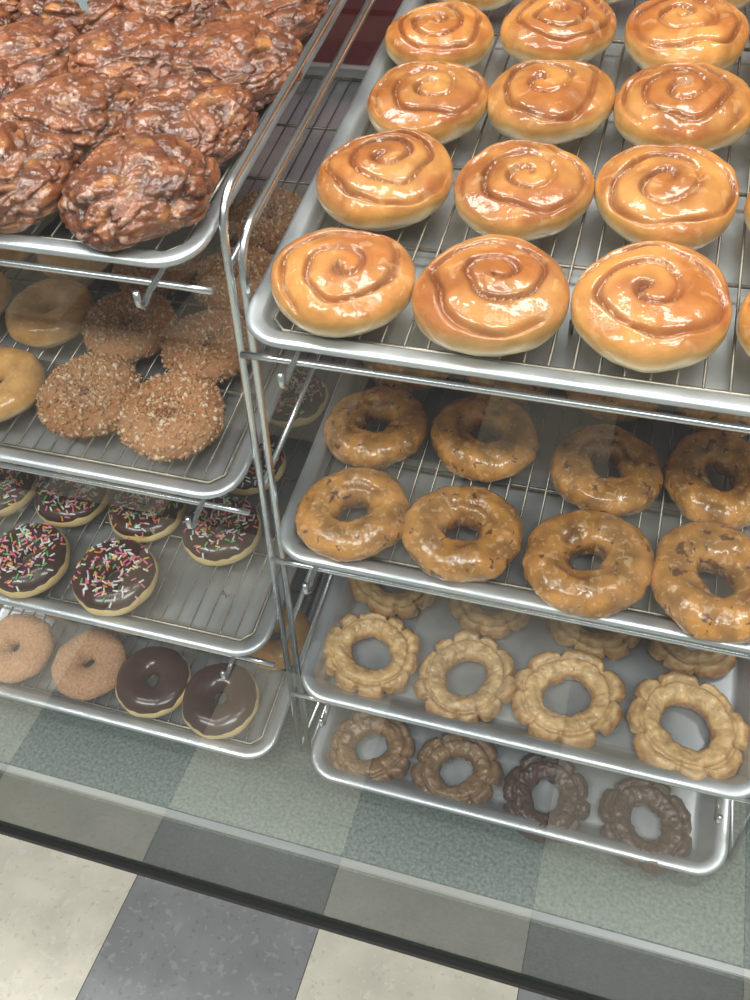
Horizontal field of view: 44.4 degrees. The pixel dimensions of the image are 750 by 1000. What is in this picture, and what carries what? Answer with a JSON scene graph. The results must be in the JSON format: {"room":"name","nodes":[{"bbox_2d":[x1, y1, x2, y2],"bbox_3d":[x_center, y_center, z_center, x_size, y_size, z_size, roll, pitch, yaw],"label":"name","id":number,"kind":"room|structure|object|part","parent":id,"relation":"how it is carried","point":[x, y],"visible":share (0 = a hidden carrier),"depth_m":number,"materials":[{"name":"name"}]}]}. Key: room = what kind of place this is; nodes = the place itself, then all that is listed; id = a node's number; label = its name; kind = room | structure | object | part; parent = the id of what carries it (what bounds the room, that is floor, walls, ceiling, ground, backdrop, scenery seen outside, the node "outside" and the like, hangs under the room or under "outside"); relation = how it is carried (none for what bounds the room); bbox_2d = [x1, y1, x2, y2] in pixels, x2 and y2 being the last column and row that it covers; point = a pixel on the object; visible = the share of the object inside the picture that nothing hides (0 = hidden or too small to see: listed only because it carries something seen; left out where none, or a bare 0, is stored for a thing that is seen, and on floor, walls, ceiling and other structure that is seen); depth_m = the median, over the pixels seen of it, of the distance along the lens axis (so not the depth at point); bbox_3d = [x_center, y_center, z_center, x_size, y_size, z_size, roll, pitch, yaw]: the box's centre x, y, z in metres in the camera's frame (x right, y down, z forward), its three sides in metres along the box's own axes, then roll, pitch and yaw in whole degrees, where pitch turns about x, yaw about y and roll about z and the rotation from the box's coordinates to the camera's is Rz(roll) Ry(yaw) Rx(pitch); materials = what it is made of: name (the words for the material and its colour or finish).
{"room":"food shop","nodes":[
{"label":"food shop","id":0,"kind":"room"},
{"bbox_2d":[0,834,556,999],"bbox_3d":[-0.355,1.332,0.675,6.000,0.020,6.000,10,44,13],"label":"floor","id":1,"kind":"structure","parent":0,"point":[72,927],"depth_m":1.37,"materials":[{"name":"beige tile"}]},
{"bbox_2d":[0,0,749,999],"bbox_3d":[-0.036,-0.209,1.057,2.500,1.711,0.964,10,44,13],"label":"glass display case","id":2,"kind":"object","parent":1,"relation":"on","point":[269,834],"visible":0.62,"depth_m":1.03,"materials":[{"name":"glass"}]},
{"bbox_2d":[0,0,375,751],"bbox_3d":[-0.258,-0.204,1.048,0.487,0.801,0.617,10,44,13],"label":"display rack","id":3,"kind":"object","parent":2,"relation":"on","point":[229,259],"visible":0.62,"depth_m":0.75,"materials":[{"name":"silver metal"}]},
{"bbox_2d":[0,567,333,759],"bbox_3d":[-0.250,0.004,1.279,0.457,0.160,0.644,10,44,13],"label":"baking tray","id":4,"kind":"object","parent":3,"relation":"on","point":[262,733],"visible":0.19,"depth_m":1.12,"materials":[{"name":"metal"}]},
{"bbox_2d":[0,613,54,682],"bbox_3d":[-0.450,0.185,1.149,0.094,0.044,0.093,13,45,16],"label":"donut","id":5,"kind":"object","parent":4,"relation":"on","point":[34,635],"visible":1,"depth_m":1.14,"materials":[{"name":"beige food"}]},
{"bbox_2d":[44,614,66,619],"bbox_3d":[-0.396,0.115,1.194,0.090,0.042,0.088,-1,43,2],"label":"donut","id":6,"kind":"object","parent":4,"relation":"on","point":[49,616],"visible":0.03,"depth_m":1.17,"materials":[{"name":"brown food"}]},
{"bbox_2d":[50,629,126,700],"bbox_3d":[-0.351,0.200,1.128,0.092,0.043,0.091,12,45,15],"label":"donut","id":7,"kind":"object","parent":4,"relation":"on","point":[71,677],"visible":1,"depth_m":1.11,"materials":[{"name":"food"}]},
{"bbox_2d":[112,630,136,635],"bbox_3d":[-0.306,0.131,1.173,0.089,0.042,0.089,-25,47,-23],"label":"donut","id":8,"kind":"object","parent":4,"relation":"on","point":[118,632],"visible":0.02,"depth_m":1.15,"materials":[{"name":"brown food"}]},
{"bbox_2d":[115,646,191,717],"bbox_3d":[-0.267,0.218,1.107,0.092,0.042,0.089,5,43,7],"label":"donut","id":9,"kind":"object","parent":4,"relation":"on","point":[133,692],"visible":1,"depth_m":1.09,"materials":[{"name":"brown food"}]},
{"bbox_2d":[182,663,258,738],"bbox_3d":[-0.183,0.236,1.085,0.092,0.043,0.092,-4,43,-2],"label":"donut","id":10,"kind":"object","parent":4,"relation":"on","point":[207,719],"visible":0.98,"depth_m":1.07,"materials":[{"name":"brown food"}]},
{"bbox_2d":[247,604,311,669],"bbox_3d":[-0.120,0.167,1.128,0.087,0.040,0.086,21,47,23],"label":"donut","id":11,"kind":"object","parent":4,"relation":"on","point":[272,651],"visible":0.44,"depth_m":1.11,"materials":[{"name":"brown food"}]},
{"bbox_2d":[0,352,346,656],"bbox_3d":[-0.242,-0.138,1.144,0.457,0.160,0.644,10,44,13],"label":"baking tray","id":12,"kind":"object","parent":3,"relation":"on","point":[230,609],"visible":0.23,"depth_m":0.99,"materials":[{"name":"metal"}]},
{"bbox_2d":[0,461,38,516],"bbox_3d":[-0.431,-0.019,1.058,0.086,0.042,0.085,18,46,20],"label":"donut","id":13,"kind":"object","parent":12,"relation":"in","point":[18,488],"visible":0.74,"depth_m":1.04,"materials":[{"name":"brown food"}]},
{"bbox_2d":[0,522,69,598],"bbox_3d":[-0.374,0.064,0.992,0.089,0.044,0.088,24,49,25],"label":"donut","id":14,"kind":"object","parent":12,"relation":"in","point":[50,548],"visible":1,"depth_m":0.98,"materials":[{"name":"brown food"}]},
{"bbox_2d":[35,471,110,527],"bbox_3d":[-0.343,-0.007,1.039,0.086,0.042,0.085,-8,43,-6],"label":"donut","id":15,"kind":"object","parent":12,"relation":"in","point":[53,506],"visible":0.75,"depth_m":1.02,"materials":[{"name":"brown food"}]},
{"bbox_2d":[70,538,158,615],"bbox_3d":[-0.275,0.081,0.970,0.090,0.044,0.088,5,43,8],"label":"donut","id":16,"kind":"object","parent":12,"relation":"in","point":[92,587],"visible":1,"depth_m":0.95,"materials":[{"name":"brown food"}]},
{"bbox_2d":[108,485,186,542],"bbox_3d":[-0.253,0.009,1.020,0.086,0.042,0.085,-23,46,-21],"label":"donut","id":17,"kind":"object","parent":12,"relation":"in","point":[127,518],"visible":0.69,"depth_m":1.00,"materials":[{"name":"brown food"}]},
{"bbox_2d":[182,494,261,565],"bbox_3d":[-0.166,0.031,0.993,0.086,0.043,0.085,-1,43,1],"label":"donut","id":18,"kind":"object","parent":12,"relation":"in","point":[208,547],"visible":0.85,"depth_m":0.98,"materials":[{"name":"brown food"}]},
{"bbox_2d":[229,435,285,495],"bbox_3d":[-0.145,-0.043,1.044,0.086,0.041,0.086,-20,46,-19],"label":"donut","id":19,"kind":"object","parent":12,"relation":"in","point":[248,486],"visible":0.2,"depth_m":1.02,"materials":[{"name":"brown food"}]},
{"bbox_2d":[269,367,328,427],"bbox_3d":[-0.099,-0.123,1.096,0.087,0.042,0.084,-6,43,-4],"label":"donut","id":20,"kind":"object","parent":12,"relation":"in","point":[314,402],"visible":0.62,"depth_m":1.08,"materials":[{"name":"brown food"}]},
{"bbox_2d":[0,0,346,267],"bbox_3d":[-0.252,-0.453,0.853,0.457,0.160,0.644,10,44,13],"label":"baking tray","id":21,"kind":"object","parent":3,"relation":"on","point":[52,236],"visible":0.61,"depth_m":0.65,"materials":[{"name":"metal"}]},
{"bbox_2d":[0,7,11,24],"bbox_3d":[-0.378,-0.405,0.802,0.116,0.052,0.110,10,44,13],"label":"fritter","id":22,"kind":"object","parent":21,"relation":"in","point":[5,18],"visible":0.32,"depth_m":0.80,"materials":[{"name":"brown food"}]},
{"bbox_2d":[0,0,17,22],"bbox_3d":[-0.346,-0.477,0.850,0.101,0.053,0.114,-22,46,-21],"label":"fritter","id":23,"kind":"object","parent":21,"relation":"in","point":[9,6],"visible":0.2,"depth_m":0.82,"materials":[{"name":"brown food"}]},
{"bbox_2d":[0,56,22,104],"bbox_3d":[-0.327,-0.319,0.736,0.114,0.051,0.100,-10,43,-9],"label":"fritter","id":24,"kind":"object","parent":21,"relation":"in","point":[9,84],"visible":0.34,"depth_m":0.72,"materials":[{"name":"brown food"}]},
{"bbox_2d":[0,119,80,233],"bbox_3d":[-0.269,-0.236,0.672,0.111,0.055,0.108,7,43,10],"label":"fritter","id":25,"kind":"object","parent":21,"relation":"in","point":[34,172],"visible":0.88,"depth_m":0.65,"materials":[{"name":"brown food"}]},
{"bbox_2d":[0,17,81,85],"bbox_3d":[-0.292,-0.363,0.765,0.114,0.052,0.110,-31,50,-28],"label":"fritter","id":26,"kind":"object","parent":21,"relation":"in","point":[38,49],"visible":0.54,"depth_m":0.74,"materials":[{"name":"brown food"}]},
{"bbox_2d":[12,0,121,33],"bbox_3d":[-0.262,-0.435,0.812,0.109,0.054,0.106,7,43,10],"label":"fritter","id":27,"kind":"object","parent":21,"relation":"in","point":[100,11],"visible":0.39,"depth_m":0.78,"materials":[{"name":"brown food"}]},
{"bbox_2d":[76,0,88,10],"bbox_3d":[-0.248,-0.424,0.770,0.024,0.052,0.013,10,44,13],"label":"pick","id":28,"kind":"object","parent":27,"relation":"in","point":[83,4],"visible":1,"depth_m":0.78,"materials":[{"name":"plastic"}]},
{"bbox_2d":[0,69,140,164],"bbox_3d":[-0.236,-0.296,0.710,0.116,0.052,0.110,15,45,17],"label":"fritter","id":29,"kind":"object","parent":21,"relation":"in","point":[87,108],"visible":0.66,"depth_m":0.69,"materials":[{"name":"brown food"}]},
{"bbox_2d":[68,11,185,88],"bbox_3d":[-0.202,-0.363,0.752,0.108,0.052,0.114,-19,45,-17],"label":"fritter","id":30,"kind":"object","parent":21,"relation":"in","point":[139,48],"visible":0.66,"depth_m":0.73,"materials":[{"name":"brown food"}]},
{"bbox_2d":[58,133,220,251],"bbox_3d":[-0.167,-0.224,0.648,0.117,0.054,0.103,-15,44,-14],"label":"fritter","id":31,"kind":"object","parent":21,"relation":"in","point":[125,193],"visible":1,"depth_m":0.62,"materials":[{"name":"brown food"}]},
{"bbox_2d":[114,0,215,32],"bbox_3d":[-0.177,-0.427,0.798,0.110,0.049,0.096,6,43,9],"label":"fritter","id":32,"kind":"object","parent":21,"relation":"in","point":[187,15],"visible":0.33,"depth_m":0.77,"materials":[{"name":"brown food"}]},
{"bbox_2d":[115,74,258,164],"bbox_3d":[-0.145,-0.283,0.692,0.110,0.049,0.105,26,49,27],"label":"fritter","id":33,"kind":"object","parent":21,"relation":"in","point":[219,119],"visible":0.78,"depth_m":0.67,"materials":[{"name":"brown food"}]},
{"bbox_2d":[168,14,302,107],"bbox_3d":[-0.113,-0.349,0.735,0.112,0.052,0.107,-33,51,-29],"label":"fritter","id":34,"kind":"object","parent":21,"relation":"in","point":[256,54],"visible":0.73,"depth_m":0.71,"materials":[{"name":"brown food"}]},
{"bbox_2d":[201,0,328,41],"bbox_3d":[-0.091,-0.413,0.780,0.108,0.050,0.105,-34,52,-30],"label":"fritter","id":35,"kind":"object","parent":21,"relation":"in","point":[301,18],"visible":0.57,"depth_m":0.75,"materials":[{"name":"brown food"}]},
{"bbox_2d":[0,62,368,498],"bbox_3d":[-0.248,-0.295,0.999,0.457,0.160,0.644,10,44,13],"label":"baking tray","id":36,"kind":"object","parent":3,"relation":"on","point":[218,469],"visible":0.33,"depth_m":0.86,"materials":[{"name":"metal"}]},
{"bbox_2d":[0,271,10,315],"bbox_3d":[-0.413,-0.205,0.931,0.087,0.041,0.086,-21,46,-19],"label":"donut","id":37,"kind":"object","parent":36,"relation":"in","point":[5,287],"visible":0.99,"depth_m":0.93,"materials":[{"name":"brown food"}]},
{"bbox_2d":[0,249,35,270],"bbox_3d":[-0.398,-0.279,0.982,0.087,0.041,0.086,19,47,22],"label":"donut","id":38,"kind":"object","parent":36,"relation":"in","point":[4,254],"visible":0.14,"depth_m":0.96,"materials":[{"name":"brown food"}]},
{"bbox_2d":[0,347,44,421],"bbox_3d":[-0.352,-0.108,0.856,0.088,0.041,0.086,2,43,5],"label":"donut","id":39,"kind":"object","parent":36,"relation":"in","point":[22,374],"visible":0.98,"depth_m":0.84,"materials":[{"name":"beige food"}]},
{"bbox_2d":[5,278,93,348],"bbox_3d":[-0.321,-0.186,0.907,0.087,0.041,0.086,-22,46,-20],"label":"donut","id":40,"kind":"object","parent":36,"relation":"in","point":[50,312],"visible":0.97,"depth_m":0.89,"materials":[{"name":"beige food"}]},
{"bbox_2d":[36,254,113,282],"bbox_3d":[-0.310,-0.262,0.960,0.087,0.040,0.086,27,50,28],"label":"donut","id":41,"kind":"object","parent":36,"relation":"in","point":[40,258],"visible":0.2,"depth_m":0.93,"materials":[{"name":"brown food"}]},
{"bbox_2d":[35,352,142,438],"bbox_3d":[-0.260,-0.097,0.835,0.098,0.047,0.097,12,45,15],"label":"donut","id":42,"kind":"object","parent":36,"relation":"in","point":[85,396],"visible":0.98,"depth_m":0.82,"materials":[{"name":"brown food"}]},
{"bbox_2d":[81,288,177,363],"bbox_3d":[-0.237,-0.169,0.885,0.092,0.045,0.092,-18,45,-17],"label":"donut","id":43,"kind":"object","parent":36,"relation":"in","point":[114,325],"visible":0.95,"depth_m":0.87,"materials":[{"name":"brown food"}]},
{"bbox_2d":[112,251,203,296],"bbox_3d":[-0.222,-0.243,0.934,0.092,0.047,0.094,-28,48,-25],"label":"donut","id":44,"kind":"object","parent":36,"relation":"in","point":[186,272],"visible":0.23,"depth_m":0.91,"materials":[{"name":"brown food"}]},
{"bbox_2d":[117,369,226,462],"bbox_3d":[-0.180,-0.076,0.812,0.098,0.047,0.095,24,48,25],"label":"donut","id":45,"kind":"object","parent":36,"relation":"in","point":[176,414],"visible":1,"depth_m":0.80,"materials":[{"name":"brown food"}]},
{"bbox_2d":[159,305,250,382],"bbox_3d":[-0.156,-0.145,0.859,0.090,0.044,0.088,23,48,24],"label":"donut","id":46,"kind":"object","parent":36,"relation":"in","point":[203,343],"visible":0.86,"depth_m":0.84,"materials":[{"name":"brown food"}]},
{"bbox_2d":[216,199,235,230],"bbox_3d":[-0.196,-0.315,0.983,0.093,0.046,0.091,7,43,10],"label":"donut","id":47,"kind":"object","parent":36,"relation":"in","point":[233,203],"visible":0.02,"depth_m":0.97,"materials":[{"name":"brown food"}]},
{"bbox_2d":[192,245,273,316],"bbox_3d":[-0.134,-0.218,0.907,0.094,0.045,0.092,-9,43,-8],"label":"donut","id":48,"kind":"object","parent":36,"relation":"in","point":[211,273],"visible":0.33,"depth_m":0.90,"materials":[{"name":"brown food"}]},
{"bbox_2d":[228,187,302,254],"bbox_3d":[-0.108,-0.293,0.957,0.092,0.046,0.092,-33,51,-29],"label":"donut","id":49,"kind":"object","parent":36,"relation":"in","point":[271,226],"visible":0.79,"depth_m":0.94,"materials":[{"name":"brown food"}]},
{"bbox_3d":[-0.144,0.493,1.142,2.500,0.010,0.030,10,44,13],"label":"trim","id":50,"kind":"part","parent":2,"relation":"part of","materials":[{"name":"metal"}]},
{"bbox_3d":[0.095,-0.633,1.282,2.500,1.100,0.020,10,44,13],"label":"case panel","id":51,"kind":"part","parent":2,"relation":"part of","materials":[{"name":"red"}]},
{"bbox_2d":[238,0,749,860],"bbox_3d":[0.212,-0.109,0.946,0.484,0.774,0.617,10,44,13],"label":"display rack","id":52,"kind":"object","parent":2,"relation":"on","point":[253,355],"visible":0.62,"depth_m":0.74,"materials":[{"name":"silver metal"}]},
{"bbox_2d":[246,0,749,416],"bbox_3d":[0.208,-0.333,0.778,0.457,0.160,0.644,10,44,13],"label":"baking tray","id":53,"kind":"object","parent":52,"relation":"on","point":[720,382],"visible":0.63,"depth_m":0.68,"materials":[{"name":"metal"}]},
{"bbox_2d":[270,227,415,337],"bbox_3d":[-0.025,-0.155,0.649,0.105,0.047,0.096,19,47,22],"label":"cinnamon roll","id":54,"kind":"object","parent":53,"relation":"in","point":[332,282],"visible":1,"depth_m":0.63,"materials":[{"name":"orange food"}]},
{"bbox_2d":[316,129,452,230],"bbox_3d":[0.008,-0.249,0.711,0.102,0.050,0.107,29,51,29],"label":"cinnamon roll","id":55,"kind":"object","parent":53,"relation":"in","point":[394,179],"visible":1,"depth_m":0.69,"materials":[{"name":"orange food"}]},
{"bbox_2d":[367,60,488,144],"bbox_3d":[0.044,-0.332,0.768,0.104,0.047,0.098,-32,50,-28],"label":"cinnamon roll","id":56,"kind":"object","parent":53,"relation":"in","point":[442,100],"visible":0.89,"depth_m":0.75,"materials":[{"name":"orange food"}]},
{"bbox_2d":[385,1,493,67],"bbox_3d":[0.058,-0.418,0.827,0.098,0.045,0.091,14,45,16],"label":"cinnamon roll","id":57,"kind":"object","parent":53,"relation":"in","point":[457,32],"visible":0.84,"depth_m":0.81,"materials":[{"name":"brown food"}]},
{"bbox_2d":[436,0,513,10],"bbox_3d":[0.098,-0.505,0.885,0.104,0.046,0.096,20,47,23],"label":"cinnamon roll","id":58,"kind":"object","parent":53,"relation":"in","point":[482,5],"visible":0.62,"depth_m":0.86,"materials":[{"name":"food"}]},
{"bbox_2d":[412,234,569,356],"bbox_3d":[0.078,-0.141,0.628,0.107,0.048,0.103,-2,43,0],"label":"cinnamon roll","id":59,"kind":"object","parent":53,"relation":"in","point":[489,295],"visible":1,"depth_m":0.60,"materials":[{"name":"orange food"}]},
{"bbox_2d":[454,140,594,240],"bbox_3d":[0.111,-0.233,0.690,0.105,0.048,0.098,-14,44,-13],"label":"cinnamon roll","id":60,"kind":"object","parent":53,"relation":"in","point":[528,190],"visible":0.98,"depth_m":0.67,"materials":[{"name":"orange food"}]},
{"bbox_2d":[487,59,615,144],"bbox_3d":[0.144,-0.329,0.754,0.105,0.047,0.097,-15,44,-14],"label":"cinnamon roll","id":61,"kind":"object","parent":53,"relation":"in","point":[554,102],"visible":0.98,"depth_m":0.73,"materials":[{"name":"orange food"}]},
{"bbox_2d":[500,0,616,62],"bbox_3d":[0.163,-0.419,0.816,0.102,0.048,0.099,0,43,2],"label":"cinnamon roll","id":62,"kind":"object","parent":53,"relation":"in","point":[577,30],"visible":0.9,"depth_m":0.79,"materials":[{"name":"brown food"}]},
{"bbox_2d":[604,0,623,4],"bbox_3d":[0.204,-0.501,0.868,0.108,0.048,0.102,-23,47,-21],"label":"cinnamon roll","id":63,"kind":"object","parent":53,"relation":"in","point":[609,2],"visible":0.12,"depth_m":0.85,"materials":[{"name":"beige food"}]},
{"bbox_2d":[570,241,731,372],"bbox_3d":[0.182,-0.130,0.608,0.103,0.051,0.109,11,44,14],"label":"cinnamon roll","id":64,"kind":"object","parent":53,"relation":"in","point":[643,306],"visible":1,"depth_m":0.59,"materials":[{"name":"orange food"}]},
{"bbox_2d":[594,143,739,249],"bbox_3d":[0.214,-0.222,0.670,0.102,0.049,0.108,-9,43,-8],"label":"cinnamon roll","id":65,"kind":"object","parent":53,"relation":"in","point":[685,194],"visible":0.96,"depth_m":0.65,"materials":[{"name":"orange food"}]},
{"bbox_2d":[613,62,749,150],"bbox_3d":[0.244,-0.313,0.731,0.106,0.049,0.103,-20,46,-18],"label":"cinnamon roll","id":66,"kind":"object","parent":53,"relation":"in","point":[704,105],"visible":0.89,"depth_m":0.71,"materials":[{"name":"orange food"}]},
{"bbox_2d":[624,0,748,69],"bbox_3d":[0.267,-0.401,0.790,0.102,0.050,0.107,-2,43,0],"label":"cinnamon roll","id":67,"kind":"object","parent":53,"relation":"in","point":[713,32],"visible":0.91,"depth_m":0.77,"materials":[{"name":"brown food"}]},
{"bbox_2d":[725,0,749,9],"bbox_3d":[0.309,-0.483,0.845,0.105,0.049,0.105,33,53,32],"label":"cinnamon roll","id":68,"kind":"object","parent":53,"relation":"in","point":[739,4],"visible":0.12,"depth_m":0.82,"materials":[{"name":"beige food"}]},
{"bbox_2d":[736,292,749,356],"bbox_3d":[0.287,-0.114,0.585,0.108,0.050,0.102,-5,43,-3],"label":"cinnamon roll","id":69,"kind":"object","parent":53,"relation":"in","point":[743,318],"visible":1,"depth_m":0.58,"materials":[{"name":"orange food"}]},
{"bbox_2d":[744,190,749,230],"bbox_3d":[0.317,-0.205,0.646,0.107,0.050,0.102,-33,51,-29],"label":"cinnamon roll","id":70,"kind":"object","parent":53,"relation":"in","point":[747,202],"visible":1,"depth_m":0.65,"materials":[{"name":"orange food"}]},
{"bbox_2d":[279,358,749,652],"bbox_3d":[0.217,-0.171,0.925,0.457,0.160,0.644,10,44,13],"label":"baking tray","id":71,"kind":"object","parent":52,"relation":"on","point":[531,491],"visible":0.19,"depth_m":0.82,"materials":[{"name":"metal"}]},
{"bbox_2d":[295,467,409,561],"bbox_3d":[-0.019,0.011,0.799,0.098,0.046,0.093,7,43,10],"label":"donut","id":72,"kind":"object","parent":71,"relation":"in","point":[319,512],"visible":0.99,"depth_m":0.78,"materials":[{"name":"brown food"}]},
{"bbox_2d":[323,386,427,469],"bbox_3d":[0.001,-0.068,0.854,0.096,0.044,0.091,19,46,21],"label":"donut","id":73,"kind":"object","parent":71,"relation":"in","point":[346,436],"visible":1,"depth_m":0.84,"materials":[{"name":"brown food"}]},
{"bbox_2d":[362,360,451,391],"bbox_3d":[0.037,-0.145,0.904,0.100,0.045,0.092,0,43,2],"label":"donut","id":74,"kind":"object","parent":71,"relation":"in","point":[410,387],"visible":0.13,"depth_m":0.88,"materials":[{"name":"brown food"}]},
{"bbox_2d":[402,486,522,582],"bbox_3d":[0.074,0.027,0.778,0.100,0.046,0.095,31,52,30],"label":"donut","id":75,"kind":"object","parent":71,"relation":"in","point":[426,524],"visible":1,"depth_m":0.76,"materials":[{"name":"brown food"}]},
{"bbox_2d":[430,393,539,482],"bbox_3d":[0.100,-0.058,0.835,0.101,0.046,0.090,19,47,21],"label":"donut","id":76,"kind":"object","parent":71,"relation":"in","point":[517,445],"visible":0.98,"depth_m":0.82,"materials":[{"name":"brown food"}]},
{"bbox_2d":[467,376,549,402],"bbox_3d":[0.135,-0.133,0.885,0.100,0.045,0.091,-32,51,-29],"label":"donut","id":77,"kind":"object","parent":71,"relation":"in","point":[471,380],"visible":0.12,"depth_m":0.86,"materials":[{"name":"brown food"}]},
{"bbox_2d":[522,509,653,618],"bbox_3d":[0.174,0.051,0.750,0.105,0.047,0.095,-16,44,-15],"label":"donut","id":78,"kind":"object","parent":71,"relation":"in","point":[623,577],"visible":1,"depth_m":0.73,"materials":[{"name":"orange food"}]},
{"bbox_2d":[549,423,663,516],"bbox_3d":[0.202,-0.027,0.802,0.100,0.045,0.092,33,53,32],"label":"donut","id":79,"kind":"object","parent":71,"relation":"in","point":[637,462],"visible":0.98,"depth_m":0.79,"materials":[{"name":"brown food"}]},
{"bbox_2d":[564,390,660,422],"bbox_3d":[0.226,-0.113,0.861,0.101,0.046,0.090,-3,43,-1],"label":"donut","id":80,"kind":"object","parent":71,"relation":"in","point":[608,417],"visible":0.12,"depth_m":0.83,"materials":[{"name":"brown food"}]},
{"bbox_2d":[650,522,749,643],"bbox_3d":[0.270,0.064,0.729,0.102,0.048,0.104,5,43,8],"label":"donut","id":81,"kind":"object","parent":71,"relation":"in","point":[688,550],"visible":1,"depth_m":0.72,"materials":[{"name":"orange food"}]},
{"bbox_2d":[662,430,749,530],"bbox_3d":[0.295,-0.018,0.786,0.095,0.045,0.096,14,45,17],"label":"donut","id":82,"kind":"object","parent":71,"relation":"in","point":[686,481],"visible":0.98,"depth_m":0.78,"materials":[{"name":"brown food"}]},
{"bbox_2d":[674,406,749,436],"bbox_3d":[0.320,-0.097,0.839,0.092,0.046,0.100,13,45,16],"label":"donut","id":83,"kind":"object","parent":71,"relation":"in","point":[717,416],"visible":0.09,"depth_m":0.81,"materials":[{"name":"brown food"}]},
{"bbox_2d":[311,705,730,875],"bbox_3d":[0.228,0.091,1.166,0.457,0.160,0.644,10,44,13],"label":"baking tray","id":84,"kind":"object","parent":52,"relation":"on","point":[710,840],"visible":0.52,"depth_m":1.00,"materials":[{"name":"metal"}]},
{"bbox_2d":[328,711,415,780],"bbox_3d":[-0.003,0.285,1.057,0.100,0.039,0.093,5,43,8],"label":"donut","id":85,"kind":"object","parent":84,"relation":"on","point":[394,763],"visible":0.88,"depth_m":1.05,"materials":[{"name":"brown food"}]},
{"bbox_2d":[410,732,503,815],"bbox_3d":[0.093,0.304,1.033,0.101,0.038,0.093,-20,45,-18],"label":"donut","id":86,"kind":"object","parent":84,"relation":"on","point":[488,773],"visible":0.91,"depth_m":1.03,"materials":[{"name":"brown food"}]},
{"bbox_2d":[503,753,590,843],"bbox_3d":[0.188,0.325,1.008,0.095,0.040,0.098,2,43,4],"label":"donut","id":87,"kind":"object","parent":84,"relation":"on","point":[572,807],"visible":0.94,"depth_m":1.00,"materials":[{"name":"brown food"}]},
{"bbox_2d":[598,777,692,875],"bbox_3d":[0.289,0.346,0.982,0.096,0.040,0.101,-24,47,-22],"label":"donut","id":88,"kind":"object","parent":84,"relation":"on","point":[615,807],"visible":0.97,"depth_m":0.98,"materials":[{"name":"brown food"}]},
{"bbox_2d":[301,575,749,799],"bbox_3d":[0.225,-0.021,1.062,0.457,0.160,0.644,10,44,13],"label":"baking tray","id":89,"kind":"object","parent":52,"relation":"on","point":[615,752],"visible":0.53,"depth_m":0.93,"materials":[{"name":"metal"}]},
{"bbox_2d":[324,612,420,698],"bbox_3d":[-0.004,0.161,0.962,0.103,0.039,0.096,32,52,31],"label":"donut","id":90,"kind":"object","parent":89,"relation":"in","point":[403,643],"visible":0.99,"depth_m":0.95,"materials":[{"name":"beige food"}]},
{"bbox_2d":[349,578,436,618],"bbox_3d":[0.021,0.086,1.012,0.099,0.039,0.096,2,43,4],"label":"donut","id":91,"kind":"object","parent":89,"relation":"in","point":[406,605],"visible":0.28,"depth_m":0.99,"materials":[{"name":"beige food"}]},
{"bbox_2d":[413,629,516,721],"bbox_3d":[0.092,0.182,0.935,0.106,0.041,0.098,-32,50,-28],"label":"donut","id":92,"kind":"object","parent":89,"relation":"in","point":[499,687],"visible":1,"depth_m":0.93,"materials":[{"name":"beige food"}]},
{"bbox_2d":[447,598,530,639],"bbox_3d":[0.126,0.102,0.990,0.097,0.040,0.098,-22,46,-21],"label":"donut","id":93,"kind":"object","parent":89,"relation":"in","point":[494,625],"visible":0.38,"depth_m":0.96,"materials":[{"name":"beige food"}]},
{"bbox_2d":[511,649,625,747],"bbox_3d":[0.192,0.197,0.915,0.107,0.042,0.107,-31,50,-28],"label":"donut","id":94,"kind":"object","parent":89,"relation":"in","point":[606,689],"visible":0.99,"depth_m":0.91,"materials":[{"name":"beige food"}]},
{"bbox_2d":[548,618,641,659],"bbox_3d":[0.231,0.123,0.964,0.099,0.039,0.096,-1,43,1],"label":"donut","id":95,"kind":"object","parent":89,"relation":"in","point":[612,645],"visible":0.37,"depth_m":0.94,"materials":[{"name":"beige food"}]},
{"bbox_2d":[626,671,749,779],"bbox_3d":[0.300,0.220,0.886,0.114,0.045,0.107,20,47,22],"label":"donut","id":96,"kind":"object","parent":89,"relation":"in","point":[654,745],"visible":0.98,"depth_m":0.88,"materials":[{"name":"beige food"}]},
{"bbox_2d":[647,639,739,678],"bbox_3d":[0.330,0.138,0.942,0.098,0.039,0.095,-33,51,-29],"label":"donut","id":97,"kind":"object","parent":89,"relation":"in","point":[705,664],"visible":0.32,"depth_m":0.92,"materials":[{"name":"beige food"}]}
]}

